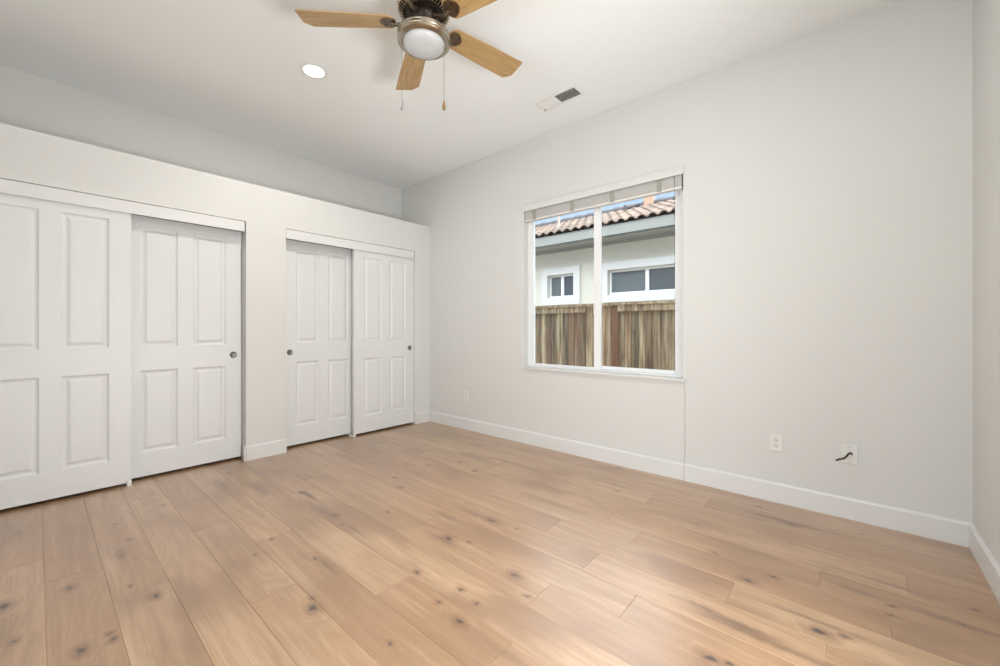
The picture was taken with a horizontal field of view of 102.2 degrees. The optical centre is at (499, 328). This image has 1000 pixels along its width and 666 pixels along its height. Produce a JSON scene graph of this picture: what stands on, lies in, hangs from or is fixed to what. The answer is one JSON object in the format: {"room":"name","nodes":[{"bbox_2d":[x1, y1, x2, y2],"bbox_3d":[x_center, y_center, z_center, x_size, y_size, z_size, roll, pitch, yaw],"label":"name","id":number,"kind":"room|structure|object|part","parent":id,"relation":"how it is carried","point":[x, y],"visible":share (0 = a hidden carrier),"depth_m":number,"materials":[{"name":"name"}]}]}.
{"room":"empty bedroom","nodes":[
{"label":"empty bedroom","id":0,"kind":"room"},
{"bbox_2d":[0,65,400,219],"bbox_3d":[-2.697,-0.320,4.022,0.150,3.150,3.970,0,0,41],"label":"wall","id":1,"kind":"structure","parent":0,"point":[28,101],"depth_m":3.60,"materials":[{"name":"white paint"}]},
{"bbox_2d":[0,123,429,458],"bbox_3d":[-2.349,-0.065,3.852,0.600,2.440,3.770,0,0,41],"label":"wall","id":2,"kind":"structure","parent":0,"point":[26,156],"depth_m":3.59,"materials":[{"name":"white paint"}]},
{"bbox_2d":[0,193,130,509],"bbox_3d":[-3.005,0.119,2.697,0.039,2.028,0.800,0,0,41],"label":"closet door","id":3,"kind":"structure","parent":2,"relation":"in","point":[65,269],"depth_m":2.72,"materials":[{"name":"white paint"}]},
{"bbox_2d":[0,178,244,231],"bbox_3d":[-2.791,-0.896,2.997,0.141,0.088,1.535,0,0,41],"label":"trim","id":4,"kind":"structure","parent":2,"relation":"attached to","point":[11,187],"depth_m":2.91,"materials":[{"name":"white paint"}]},
{"bbox_2d":[131,215,240,478],"bbox_3d":[-2.582,0.119,3.310,0.039,2.028,0.800,0,0,41],"label":"closet door","id":5,"kind":"structure","parent":2,"relation":"in","point":[186,278],"depth_m":3.28,"materials":[{"name":"white paint"}]},
{"bbox_3d":[-2.348,0.227,3.554,0.005,0.057,0.057,0,0,41],"label":"finger pull","id":6,"kind":"part","parent":5,"relation":"part of","materials":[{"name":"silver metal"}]},
{"bbox_2d":[286,239,351,445],"bbox_3d":[-1.832,0.119,4.173,0.039,2.028,0.785,0,0,41],"label":"closet door","id":7,"kind":"structure","parent":2,"relation":"in","point":[318,277],"depth_m":4.12,"materials":[{"name":"white paint"}]},
{"bbox_2d":[243,411,428,460],"bbox_3d":[-2.130,1.091,3.659,0.044,0.128,3.746,0,0,41],"label":"baseboard","id":8,"kind":"structure","parent":2,"relation":"attached to","point":[266,449],"depth_m":3.67,"materials":[{"name":"white paint"}]},
{"bbox_2d":[286,229,413,258],"bbox_3d":[-1.577,-0.896,4.393,0.141,0.088,1.474,0,0,41],"label":"trim","id":9,"kind":"structure","parent":2,"relation":"attached to","point":[290,234],"depth_m":4.23,"materials":[{"name":"white paint"}]},
{"bbox_2d":[352,249,413,433],"bbox_3d":[-1.320,0.119,4.634,0.039,2.028,0.785,0,0,41],"label":"closet door","id":10,"kind":"structure","parent":2,"relation":"in","point":[382,284],"depth_m":4.58,"materials":[{"name":"white paint"}]},
{"bbox_2d":[0,0,893,188],"bbox_3d":[-0.548,-1.970,2.200,6.085,0.150,4.240,0,0,41],"label":"ceiling","id":11,"kind":"structure","parent":0,"point":[227,67],"depth_m":2.85,"materials":[{"name":"white paint"}]},
{"bbox_2d":[300,63,327,78],"bbox_3d":[-1.366,-1.892,2.964,0.184,0.006,0.184,0,0,41],"label":"recessed light","id":12,"kind":"object","parent":11,"relation":"in","point":[312,70],"visible":1,"depth_m":2.95,"materials":[{"name":"white plastic"}]},
{"bbox_2d":[295,0,521,110],"bbox_3d":[-0.385,-1.540,2.188,1.261,0.710,1.266,0,0,41],"label":"ceiling fan","id":13,"kind":"object","parent":11,"relation":"hanging from","point":[423,34],"visible":1,"depth_m":2.17,"materials":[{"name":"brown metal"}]},
{"bbox_3d":[-0.814,-1.660,2.173,0.503,0.039,0.155,0,0,-4],"label":"fan blade","id":14,"kind":"part","parent":13,"relation":"part of","materials":[{"name":"brown wood"}]},
{"bbox_3d":[-0.552,-1.660,2.567,0.155,0.039,0.503,0,0,-22],"label":"fan blade","id":15,"kind":"part","parent":13,"relation":"part of","materials":[{"name":"brown wood"}]},
{"bbox_2d":[398,0,449,26],"bbox_3d":[-0.412,-1.731,2.190,0.279,0.065,0.279,0,0,41],"label":"motor","id":16,"kind":"object","parent":13,"relation":"attached to","point":[404,9],"depth_m":2.14,"materials":[{"name":"brown metal"}]},
{"bbox_3d":[-0.412,-1.528,2.190,0.223,0.051,0.223,0,0,41],"label":"lamp shade","id":17,"kind":"part","parent":13,"relation":"part of","materials":[{"name":"white glass"}]},
{"bbox_3d":[-0.077,-1.660,1.967,0.503,0.039,0.155,0,0,32],"label":"fan blade","id":18,"kind":"part","parent":13,"relation":"part of","materials":[{"name":"brown wood"}]},
{"bbox_3d":[-0.103,-1.660,2.447,0.503,0.039,0.155,0,0,-38],"label":"fan blade","id":19,"kind":"part","parent":13,"relation":"part of","materials":[{"name":"brown wood"}]},
{"bbox_2d":[533,84,585,111],"bbox_3d":[0.485,-1.886,3.316,0.400,0.018,0.170,0,0,41],"label":"ceiling vent","id":20,"kind":"object","parent":11,"relation":"in","point":[570,93],"visible":1,"depth_m":3.30,"materials":[{"name":"white metal"}]},
{"bbox_2d":[0,421,999,665],"bbox_3d":[-0.449,1.156,2.200,5.735,0.002,3.809,0,0,41],"label":"floor","id":21,"kind":"structure","parent":0,"point":[429,543],"depth_m":1.95,"materials":[{"name":"brown wood"}]},
{"bbox_2d":[125,480,131,486],"bbox_3d":[-2.777,1.134,3.014,0.144,0.042,0.032,0,0,41],"label":"floor guide","id":22,"kind":"object","parent":21,"relation":"on","point":[129,482],"visible":0.66,"depth_m":2.97,"materials":[{"name":"white plastic"}]},
{"bbox_2d":[401,0,972,522],"bbox_3d":[0.636,-0.270,3.867,5.385,3.250,0.170,0,0,41],"label":"wall","id":23,"kind":"structure","parent":0,"point":[828,174],"depth_m":2.66,"materials":[{"name":"white paint"}]},
{"bbox_2d":[464,391,468,400],"bbox_3d":[-0.387,0.769,4.638,0.070,0.114,0.009,0,0,41],"label":"wall outlet","id":24,"kind":"object","parent":23,"relation":"attached to","point":[466,393],"visible":1,"depth_m":4.63,"materials":[{"name":"white plastic"}]},
{"bbox_2d":[521,190,685,384],"bbox_3d":[0.860,-0.407,3.637,1.575,1.666,0.173,0,0,41],"label":"window","id":25,"kind":"structure","parent":23,"relation":"in","point":[633,374],"depth_m":3.62,"materials":[{"name":"white plastic"}]},
{"bbox_3d":[0.616,-0.418,3.878,0.774,1.564,0.026,0,0,41],"label":"sash","id":26,"kind":"part","parent":25,"relation":"part of","materials":[{"name":"clear glass"}]},
{"bbox_2d":[523,165,683,254],"bbox_3d":[0.836,-0.448,3.603,1.547,1.605,0.074,0,0,41],"label":"window blind","id":27,"kind":"object","parent":25,"relation":"attached to","point":[669,180],"visible":0.91,"depth_m":3.47,"materials":[{"name":"white paint"}]},
{"bbox_3d":[0.840,-1.092,3.614,1.511,0.018,0.052,0,0,41],"label":"rail","id":28,"kind":"part","parent":27,"relation":"part of","materials":[{"name":"white"}]},
{"bbox_3d":[1.355,-0.415,3.129,0.009,1.540,0.003,0,0,2],"label":"lift cord","id":29,"kind":"part","parent":27,"relation":"part of","materials":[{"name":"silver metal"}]},
{"bbox_3d":[0.833,0.389,3.605,1.575,0.018,0.090,0,0,41],"label":"sill","id":30,"kind":"part","parent":25,"relation":"part of","materials":[{"name":"white paint"}]},
{"bbox_3d":[1.158,-0.418,3.447,0.741,1.564,0.026,0,0,41],"label":"sash","id":31,"kind":"part","parent":25,"relation":"part of","materials":[{"name":"clear glass"}]},
{"bbox_2d":[683,381,684,480],"bbox_3d":[1.401,0.776,3.071,0.016,0.757,0.026,0,0,41],"label":"cord","id":32,"kind":"object","parent":23,"relation":"attached to","point":[684,381],"visible":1,"depth_m":3.08,"materials":[{"name":"grey plastic"}]},
{"bbox_2d":[429,411,972,546],"bbox_3d":[0.802,1.091,3.600,4.485,0.128,0.014,0,0,41],"label":"baseboard","id":33,"kind":"structure","parent":23,"relation":"attached to","point":[948,530],"depth_m":2.78,"materials":[{"name":"white paint"}]},
{"bbox_2d":[770,434,781,451],"bbox_3d":[1.845,0.761,2.697,0.070,0.114,0.009,0,0,41],"label":"wall outlet","id":34,"kind":"object","parent":23,"relation":"attached to","point":[775,440],"visible":1,"depth_m":2.70,"materials":[{"name":"white plastic"}]},
{"bbox_2d":[841,444,857,464],"bbox_3d":[2.125,0.763,2.454,0.080,0.114,0.008,0,0,41],"label":"cable plate","id":35,"kind":"object","parent":23,"relation":"attached to","point":[851,459],"visible":1,"depth_m":2.45,"materials":[{"name":"white plastic"}]},
{"bbox_2d":[836,452,852,460],"bbox_3d":[2.088,0.775,2.442,0.096,0.061,0.030,0,0,8],"label":"cable","id":36,"kind":"object","parent":35,"relation":"attached to","point":[847,455],"visible":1,"depth_m":2.44,"materials":[{"name":"black plastic"}]},
{"bbox_2d":[973,0,999,565],"bbox_3d":[1.241,-0.320,0.597,0.120,3.150,3.970,0,0,41],"label":"wall","id":37,"kind":"structure","parent":0,"point":[986,13],"depth_m":1.90,"materials":[{"name":"white paint"}]},
{"bbox_2d":[969,524,999,603],"bbox_3d":[1.252,1.091,0.711,0.014,0.128,3.756,0,0,41],"label":"baseboard","id":38,"kind":"structure","parent":37,"relation":"attached to","point":[987,563],"depth_m":1.87,"materials":[{"name":"white paint"}]},
{"label":"outside","id":39,"kind":"structure","parent":0,"visible":0},
{"bbox_3d":[4.108,1.530,9.296,22.000,0.150,12.580,0,0,41],"label":"ground","id":40,"kind":"structure","parent":39,"visible":0},
{"bbox_2d":[535,196,674,306],"bbox_3d":[2.621,-0.615,8.257,15.924,4.140,3.800,0,0,41],"label":"house","id":41,"kind":"structure","parent":40,"relation":"on","point":[638,257],"depth_m":7.03,"materials":[{"name":"paint"}]},
{"bbox_3d":[1.111,-0.821,7.880,0.242,0.378,0.010,0,0,41],"label":"pane","id":42,"kind":"part","parent":41,"relation":"part of","materials":[{"name":"grey glass"}]},
{"bbox_3d":[1.334,-0.821,7.699,0.242,0.378,0.010,0,0,41],"label":"pane","id":43,"kind":"part","parent":41,"relation":"part of","materials":[{"name":"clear glass"}]},
{"bbox_3d":[2.206,-0.814,6.927,0.616,0.363,0.010,0,0,41],"label":"pane","id":44,"kind":"part","parent":41,"relation":"part of","materials":[{"name":"grey glass"}]},
{"bbox_3d":[2.712,-0.814,6.500,0.616,0.363,0.010,0,0,41],"label":"pane","id":45,"kind":"part","parent":41,"relation":"part of","materials":[{"name":"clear glass"}]},
{"bbox_2d":[535,300,680,377],"bbox_3d":[1.491,0.555,5.343,9.638,1.800,0.110,0,0,41],"label":"wooden fence","id":46,"kind":"object","parent":40,"relation":"on","point":[640,334],"visible":0.06,"depth_m":5.36,"materials":[{"name":"brown wood"}]},
{"bbox_3d":[-0.485,-0.272,7.039,4.430,0.083,0.037,0,0,41],"label":"rail","id":47,"kind":"part","parent":46,"relation":"part of","materials":[{"name":"brown wood"}]},
{"bbox_3d":[1.477,-0.329,5.355,9.600,0.032,0.110,0,0,41],"label":"cap rail","id":48,"kind":"part","parent":46,"relation":"part of","materials":[{"name":"brown wood"}]},
{"bbox_3d":[1.514,0.578,5.307,0.090,1.755,0.027,0,0,41],"label":"post","id":49,"kind":"part","parent":46,"relation":"part of","materials":[{"name":"brown wood"}]},
{"bbox_3d":[3.317,-0.272,3.733,4.695,0.083,0.037,0,0,41],"label":"rail","id":50,"kind":"part","parent":46,"relation":"part of","materials":[{"name":"brown wood"}]}
]}

